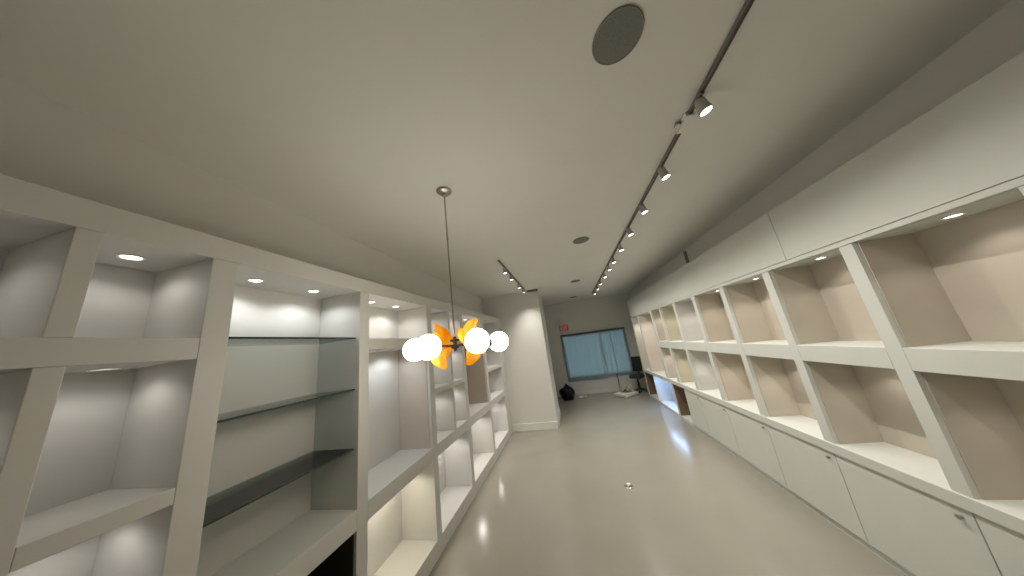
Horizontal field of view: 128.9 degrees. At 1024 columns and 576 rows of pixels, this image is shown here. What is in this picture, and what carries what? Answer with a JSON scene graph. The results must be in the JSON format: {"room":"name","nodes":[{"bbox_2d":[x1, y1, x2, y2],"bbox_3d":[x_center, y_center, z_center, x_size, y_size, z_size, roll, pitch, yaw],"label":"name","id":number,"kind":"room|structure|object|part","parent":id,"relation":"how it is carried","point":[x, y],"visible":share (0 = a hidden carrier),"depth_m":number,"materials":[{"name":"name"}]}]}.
{"room":"shop","nodes":[
{"label":"shop","id":0,"kind":"room"},
{"bbox_2d":[0,76,482,313],"bbox_3d":[-1.161,1.236,3.320,0.100,3.030,11.330,-10,-13,11],"label":"wall","id":1,"kind":"structure","parent":0,"point":[45,142],"depth_m":1.26,"materials":[{"name":"paint"}]},
{"bbox_2d":[0,0,1010,305],"bbox_3d":[0.684,-0.617,3.284,4.320,0.060,11.330,-10,-13,11],"label":"ceiling","id":2,"kind":"structure","parent":0,"point":[349,117],"depth_m":1.27,"materials":[{"name":"paint"}]},
{"bbox_2d":[403,186,507,368],"bbox_3d":[-0.379,-0.145,1.669,0.715,1.319,0.476,-3,-14,-20],"label":"chandelier","id":3,"kind":"object","parent":2,"relation":"hanging from","point":[436,347],"visible":1,"depth_m":1.55,"materials":[{"name":"white glass"}]},
{"bbox_3d":[-0.629,0.400,1.587,0.144,0.144,0.144,-10,-13,11],"label":"globe","id":4,"kind":"part","parent":3,"relation":"part of","materials":[{"name":"white glass"}]},
{"bbox_3d":[-0.481,0.340,1.409,0.144,0.144,0.144,-10,-13,11],"label":"globe","id":5,"kind":"part","parent":3,"relation":"part of","materials":[{"name":"white glass"}]},
{"bbox_3d":[-0.454,-0.186,1.767,0.018,1.073,0.018,-10,-13,11],"label":"rod","id":6,"kind":"part","parent":3,"relation":"part of","materials":[{"name":"silver metal"}]},
{"bbox_3d":[-0.202,0.307,1.421,0.144,0.144,0.144,-10,-13,11],"label":"globe","id":7,"kind":"part","parent":3,"relation":"part of","materials":[{"name":"white glass"}]},
{"bbox_3d":[-0.098,0.393,1.798,0.144,0.144,0.144,-10,-13,11],"label":"globe","id":8,"kind":"part","parent":3,"relation":"part of","materials":[{"name":"white glass"}]},
{"bbox_2d":[498,260,524,289],"bbox_3d":[0.045,-0.180,4.594,0.029,0.021,2.194,-10,-13,11],"label":"track","id":9,"kind":"object","parent":2,"relation":"attached to","point":[499,261],"visible":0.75,"depth_m":4.17,"materials":[{"name":"grey metal"}]},
{"bbox_2d":[573,237,588,243],"bbox_3d":[0.907,-0.626,3.219,0.212,0.008,0.212,-10,-13,11],"label":"ceiling speaker","id":10,"kind":"object","parent":2,"relation":"attached to","point":[579,240],"visible":1,"depth_m":3.21,"materials":[{"name":"grey"}]},
{"bbox_2d":[592,4,644,64],"bbox_3d":[0.455,-1.080,1.056,0.212,0.008,0.212,-10,-13,11],"label":"ceiling speaker","id":11,"kind":"object","parent":2,"relation":"attached to","point":[618,34],"visible":1,"depth_m":1.04,"materials":[{"name":"grey"}]},
{"bbox_2d":[592,0,754,292],"bbox_3d":[1.582,-0.569,3.786,0.086,0.030,7.324,-10,-13,11],"label":"track","id":12,"kind":"object","parent":2,"relation":"attached to","point":[681,126],"visible":0.98,"depth_m":1.43,"materials":[{"name":"grey dark metal"}]},
{"bbox_2d":[617,243,623,251],"bbox_3d":[1.548,-0.582,3.493,0.073,0.115,0.070,-10,-13,11],"label":"track spotlight","id":13,"kind":"object","parent":12,"relation":"attached to","point":[619,246],"visible":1,"depth_m":3.47,"materials":[{"name":"grey metal"}]},
{"bbox_2d":[626,226,633,235],"bbox_3d":[1.428,-0.691,2.967,0.073,0.115,0.070,-10,-13,11],"label":"track spotlight","id":14,"kind":"object","parent":12,"relation":"attached to","point":[629,231],"visible":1,"depth_m":2.95,"materials":[{"name":"grey metal"}]},
{"bbox_2d":[639,201,647,213],"bbox_3d":[1.308,-0.799,2.442,0.073,0.115,0.070,-10,-13,11],"label":"track spotlight","id":15,"kind":"object","parent":12,"relation":"attached to","point":[643,209],"visible":1,"depth_m":2.42,"materials":[{"name":"grey metal"}]},
{"bbox_2d":[658,163,670,180],"bbox_3d":[1.188,-0.908,1.916,0.073,0.115,0.070,-10,-13,11],"label":"track spotlight","id":16,"kind":"object","parent":12,"relation":"attached to","point":[664,174],"visible":1,"depth_m":1.90,"materials":[{"name":"grey metal"}]},
{"bbox_2d":[694,90,713,116],"bbox_3d":[1.062,-1.023,1.362,0.073,0.115,0.070,-10,-13,11],"label":"track spotlight","id":17,"kind":"object","parent":12,"relation":"attached to","point":[702,105],"visible":1,"depth_m":1.34,"materials":[{"name":"grey metal"}]},
{"bbox_2d":[482,291,558,423],"bbox_3d":[0.226,1.716,6.112,1.389,3.030,1.040,-10,-13,11],"label":"wall","id":18,"kind":"structure","parent":0,"point":[533,399],"depth_m":5.59,"materials":[{"name":"paint"}]},
{"bbox_2d":[512,408,560,431],"bbox_3d":[0.613,3.072,5.743,0.997,0.145,1.068,-10,-13,11],"label":"baseboard","id":19,"kind":"structure","parent":18,"relation":"attached to","point":[555,424],"depth_m":5.24,"materials":[{"name":"white paint"}]},
{"bbox_2d":[543,293,646,392],"bbox_3d":[2.103,1.986,8.296,4.120,3.030,0.100,-10,-13,11],"label":"wall","id":20,"kind":"structure","parent":0,"point":[607,312],"depth_m":8.25,"materials":[{"name":"paint"}]},
{"bbox_2d":[559,325,568,330],"bbox_3d":[1.789,1.376,8.411,0.300,0.190,0.058,-10,-13,11],"label":"exit sign","id":21,"kind":"object","parent":20,"relation":"attached to","point":[563,327],"visible":1,"depth_m":8.39,"materials":[{"name":"red plastic"}]},
{"bbox_2d":[561,327,634,381],"bbox_3d":[2.761,2.180,8.020,2.070,1.519,0.056,-10,-13,11],"label":"window blind","id":22,"kind":"object","parent":20,"relation":"attached to","point":[599,354],"visible":0.98,"depth_m":8.01,"materials":[{"name":"blue fabric"}]},
{"bbox_3d":[2.374,2.279,8.091,1.257,1.459,0.021,-10,-13,11],"label":"slat panel","id":23,"kind":"part","parent":22,"relation":"part of","materials":[{"name":"fabric"}]},
{"bbox_3d":[3.144,2.116,7.949,0.346,1.406,0.018,-10,-13,11],"label":"slat panel","id":24,"kind":"part","parent":22,"relation":"part of","materials":[{"name":"fabric"}]},
{"bbox_3d":[3.525,2.051,7.876,0.491,1.410,0.019,-10,-13,11],"label":"slat panel","id":25,"kind":"part","parent":22,"relation":"part of","materials":[{"name":"fabric"}]},
{"bbox_2d":[557,385,647,396],"bbox_3d":[2.277,3.389,7.906,4.120,0.100,0.014,-10,-13,11],"label":"baseboard","id":26,"kind":"structure","parent":20,"relation":"attached to","point":[644,386],"depth_m":7.79,"materials":[{"name":"white paint"}]},
{"bbox_2d":[429,389,905,575],"bbox_3d":[1.077,2.365,2.576,4.320,0.060,11.330,-10,-13,11],"label":"floor","id":27,"kind":"structure","parent":0,"point":[553,502],"depth_m":2.50,"materials":[{"name":"concrete"}]},
{"bbox_2d":[0,174,512,575],"bbox_3d":[-1.203,1.171,1.788,0.402,2.465,8.058,-10,-13,11],"label":"shelving","id":28,"kind":"object","parent":27,"relation":"on","point":[175,400],"visible":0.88,"depth_m":1.13,"materials":[{"name":"paint"}]},
{"bbox_3d":[-1.447,0.767,0.801,0.370,0.055,0.274,-10,-13,11],"label":"shelf","id":29,"kind":"part","parent":28,"relation":"part of","materials":[{"name":"paint"}]},
{"bbox_3d":[-1.565,0.210,0.700,0.370,0.086,0.739,-10,-13,11],"label":"shelf","id":30,"kind":"part","parent":28,"relation":"part of","materials":[{"name":"paint"}]},
{"bbox_2d":[84,367,121,370],"bbox_3d":[-1.528,0.304,0.916,0.074,0.006,0.074,-10,-13,11],"label":"recessed light","id":31,"kind":"object","parent":28,"relation":"attached to","point":[102,368],"depth_m":0.90,"materials":[{"name":"white"}]},
{"bbox_2d":[114,254,146,260],"bbox_3d":[-1.585,-0.127,1.018,0.074,0.006,0.074,-10,-13,11],"label":"recessed light","id":32,"kind":"object","parent":28,"relation":"attached to","point":[131,257],"depth_m":1.02,"materials":[{"name":"white"}]},
{"bbox_2d":[246,279,264,282],"bbox_3d":[-1.492,-0.043,1.424,0.074,0.006,0.074,-10,-13,11],"label":"recessed light","id":33,"kind":"object","parent":28,"relation":"attached to","point":[247,280],"depth_m":1.43,"materials":[{"name":"white"}]},
{"bbox_3d":[-1.312,1.044,1.335,0.331,0.008,0.726,-10,-13,11],"label":"glass shelf","id":34,"kind":"part","parent":28,"relation":"part of","materials":[{"name":"clear glass"}]},
{"bbox_3d":[-1.245,1.435,1.239,0.370,0.115,0.734,-10,-13,11],"label":"rail","id":35,"kind":"part","parent":28,"relation":"part of","materials":[{"name":"paint"}]},
{"bbox_3d":[-1.360,0.677,1.423,0.331,0.008,0.726,-10,-13,11],"label":"glass shelf","id":36,"kind":"part","parent":28,"relation":"part of","materials":[{"name":"clear glass"}]},
{"bbox_3d":[-1.406,0.330,1.505,0.331,0.008,0.726,-10,-13,11],"label":"glass shelf","id":37,"kind":"part","parent":28,"relation":"part of","materials":[{"name":"clear glass"}]},
{"bbox_2d":[307,290,319,292],"bbox_3d":[-1.418,0.025,1.749,0.074,0.006,0.074,-10,-13,11],"label":"recessed light","id":38,"kind":"object","parent":28,"relation":"attached to","point":[309,291],"depth_m":1.75,"materials":[{"name":"white"}]},
{"bbox_3d":[-1.194,0.547,2.327,0.370,0.086,0.834,-10,-13,11],"label":"shelf","id":39,"kind":"part","parent":28,"relation":"part of","materials":[{"name":"paint"}]},
{"bbox_3d":[-1.054,1.608,2.076,0.370,0.115,0.834,-10,-13,11],"label":"rail","id":40,"kind":"part","parent":28,"relation":"part of","materials":[{"name":"paint"}]},
{"bbox_3d":[-0.971,1.200,2.889,0.370,0.055,0.414,-10,-13,11],"label":"shelf","id":41,"kind":"part","parent":28,"relation":"part of","materials":[{"name":"paint"}]},
{"bbox_3d":[-0.857,1.787,2.941,0.370,0.115,0.794,-10,-13,11],"label":"rail","id":42,"kind":"part","parent":28,"relation":"part of","materials":[{"name":"paint"}]},
{"bbox_3d":[-0.879,1.283,3.293,0.370,0.055,0.329,-10,-13,11],"label":"shelf","id":43,"kind":"part","parent":28,"relation":"part of","materials":[{"name":"paint"}]},
{"bbox_3d":[-0.656,1.970,3.825,0.370,0.115,0.874,-10,-13,11],"label":"rail","id":44,"kind":"part","parent":28,"relation":"part of","materials":[{"name":"paint"}]},
{"bbox_3d":[-0.512,1.617,4.904,0.370,0.055,0.929,-10,-13,11],"label":"shelf","id":45,"kind":"part","parent":28,"relation":"part of","materials":[{"name":"paint"}]},
{"bbox_3d":[-0.440,2.167,4.773,0.370,0.115,0.929,-10,-13,11],"label":"rail","id":46,"kind":"part","parent":28,"relation":"part of","materials":[{"name":"paint"}]},
{"bbox_2d":[559,383,574,400],"bbox_3d":[1.690,3.178,7.543,0.472,0.490,0.411,-10,-13,11],"label":"trash bag","id":47,"kind":"object","parent":27,"relation":"on","point":[567,393],"visible":1,"depth_m":7.39,"materials":[{"name":"black plastic"}]},
{"bbox_2d":[614,391,638,397],"bbox_3d":[3.303,3.067,7.087,0.520,0.085,0.440,-1,-15,-26],"label":"platform","id":48,"kind":"object","parent":27,"relation":"on","point":[625,394],"visible":0.91,"depth_m":6.98,"materials":[{"name":"white paint"}]},
{"bbox_2d":[619,385,632,391],"bbox_3d":[3.330,2.926,7.143,0.326,0.199,0.283,-10,-13,11],"label":"packing material","id":49,"kind":"object","parent":48,"relation":"on","point":[624,388],"visible":1,"depth_m":7.10,"materials":[{"name":"plastic"}]},
{"bbox_2d":[624,483,632,488],"bbox_3d":[1.398,2.360,2.931,0.100,0.031,0.100,-10,-13,11],"label":"floor outlet","id":50,"kind":"object","parent":27,"relation":"on","point":[628,485],"visible":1,"depth_m":2.91,"materials":[{"name":"silver metal"}]},
{"bbox_2d":[629,356,646,392],"bbox_3d":[3.767,2.600,7.373,0.414,0.998,0.362,4,-17,-40],"label":"office chair","id":51,"kind":"object","parent":27,"relation":"on","point":[636,361],"visible":0.93,"depth_m":7.43,"materials":[{"name":"grey plastic"}]},
{"bbox_3d":[3.758,2.650,7.363,0.340,0.110,0.340,4,-17,-40],"label":"seat","id":52,"kind":"part","parent":51,"relation":"part of","materials":[{"name":"black fabric"}]},
{"bbox_3d":[3.846,2.340,7.547,0.097,0.437,0.300,4,-17,-40],"label":"backrest","id":53,"kind":"part","parent":51,"relation":"part of","materials":[{"name":"black fabric"}]},
{"bbox_2d":[627,52,1023,575],"bbox_3d":[2.621,0.648,2.094,0.359,2.640,10.100,-10,-13,11],"label":"display cabinet","id":54,"kind":"object","parent":27,"relation":"on","point":[858,344],"visible":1,"depth_m":1.53,"materials":[{"name":"paint"}]},
{"bbox_2d":[659,340,668,347],"bbox_3d":[3.256,1.132,4.988,0.312,0.130,0.479,-10,-13,11],"label":"shelf","id":55,"kind":"object","parent":54,"relation":"attached to","point":[662,343],"depth_m":5.03,"materials":[{"name":"paint"}]},
{"bbox_3d":[2.781,0.620,2.063,0.026,2.640,10.100,-10,-13,11],"label":"panel","id":56,"kind":"part","parent":54,"relation":"part of","materials":[{"name":"paint"}]},
{"bbox_2d":[669,340,684,349],"bbox_3d":[3.120,1.008,4.391,0.312,0.130,0.609,-10,-13,11],"label":"shelf","id":57,"kind":"object","parent":54,"relation":"attached to","point":[673,344],"depth_m":4.45,"materials":[{"name":"paint"}]},
{"bbox_2d":[685,340,707,351],"bbox_3d":[2.970,0.872,3.731,0.312,0.130,0.609,-10,-13,11],"label":"shelf","id":58,"kind":"object","parent":54,"relation":"attached to","point":[691,345],"depth_m":3.78,"materials":[{"name":"paint"}]},
{"bbox_3d":[3.097,2.051,4.090,0.018,0.595,0.514,-10,-13,11],"label":"cabinet door","id":59,"kind":"part","parent":54,"relation":"part of","materials":[{"name":"paint"}]},
{"bbox_3d":[2.966,1.932,3.512,0.018,0.595,0.684,-10,-13,11],"label":"cabinet door","id":60,"kind":"part","parent":54,"relation":"part of","materials":[{"name":"paint"}]},
{"bbox_2d":[708,340,740,354],"bbox_3d":[2.819,0.735,3.072,0.312,0.130,0.609,-10,-13,11],"label":"shelf","id":61,"kind":"object","parent":54,"relation":"attached to","point":[714,346],"depth_m":3.11,"materials":[{"name":"paint"}]},
{"bbox_3d":[2.815,1.795,2.853,0.018,0.595,0.684,-10,-13,11],"label":"cabinet door","id":62,"kind":"part","parent":54,"relation":"part of","materials":[{"name":"paint"}]},
{"bbox_2d":[742,340,793,359],"bbox_3d":[2.669,0.599,2.412,0.312,0.130,0.609,-10,-13,11],"label":"shelf","id":63,"kind":"object","parent":54,"relation":"attached to","point":[781,349],"depth_m":2.43,"materials":[{"name":"paint"}]},
{"bbox_3d":[2.665,1.658,2.193,0.018,0.595,0.684,-10,-13,11],"label":"cabinet door","id":64,"kind":"part","parent":54,"relation":"part of","materials":[{"name":"paint"}]},
{"bbox_3d":[2.522,-0.183,2.288,0.282,0.040,10.100,-10,-13,11],"label":"panel","id":65,"kind":"part","parent":54,"relation":"part of","materials":[{"name":"paint"}]},
{"bbox_2d":[642,368,1023,534],"bbox_3d":[2.690,1.246,1.954,0.324,0.075,10.100,-10,-13,11],"label":"countertop","id":66,"kind":"structure","parent":54,"relation":"on","point":[924,473],"depth_m":1.65,"materials":[{"name":"paint"}]},
{"bbox_2d":[797,340,894,368],"bbox_3d":[2.519,0.462,1.753,0.312,0.130,0.609,-10,-13,11],"label":"shelf","id":67,"kind":"object","parent":54,"relation":"attached to","point":[867,353],"depth_m":1.74,"materials":[{"name":"paint"}]},
{"bbox_3d":[2.515,1.522,1.534,0.018,0.595,0.684,-10,-13,11],"label":"cabinet door","id":68,"kind":"part","parent":54,"relation":"part of","materials":[{"name":"paint"}]},
{"bbox_2d":[939,212,967,219],"bbox_3d":[2.271,-0.370,1.260,0.074,0.006,0.074,-10,-13,11],"label":"recessed light","id":69,"kind":"object","parent":54,"relation":"attached to","point":[956,214],"depth_m":1.25,"materials":[{"name":"white"}]},
{"bbox_3d":[2.400,1.228,1.312,0.022,0.022,0.022,-10,-13,11],"label":"knob","id":70,"kind":"part","parent":54,"relation":"part of","materials":[{"name":"silver metal"}]},
{"bbox_2d":[903,341,1023,380],"bbox_3d":[2.369,0.325,1.093,0.312,0.130,0.609,-10,-13,11],"label":"shelf","id":71,"kind":"object","parent":54,"relation":"attached to","point":[1004,360],"depth_m":1.22,"materials":[{"name":"paint"}]},
{"bbox_3d":[2.365,1.385,0.875,0.018,0.595,0.684,-10,-13,11],"label":"cabinet door","id":72,"kind":"part","parent":54,"relation":"part of","materials":[{"name":"paint"}]},
{"bbox_2d":[628,0,1023,298],"bbox_3d":[2.922,0.512,2.540,0.100,3.030,11.330,-10,-13,11],"label":"wall","id":73,"kind":"structure","parent":0,"point":[997,40],"depth_m":1.54,"materials":[{"name":"paint"}]},
{"bbox_2d":[683,251,688,263],"bbox_3d":[3.001,-0.469,4.190,0.020,0.340,0.070,-10,-13,11],"label":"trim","id":74,"kind":"structure","parent":73,"relation":"attached to","point":[684,252],"depth_m":4.19,"materials":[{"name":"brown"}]}
]}

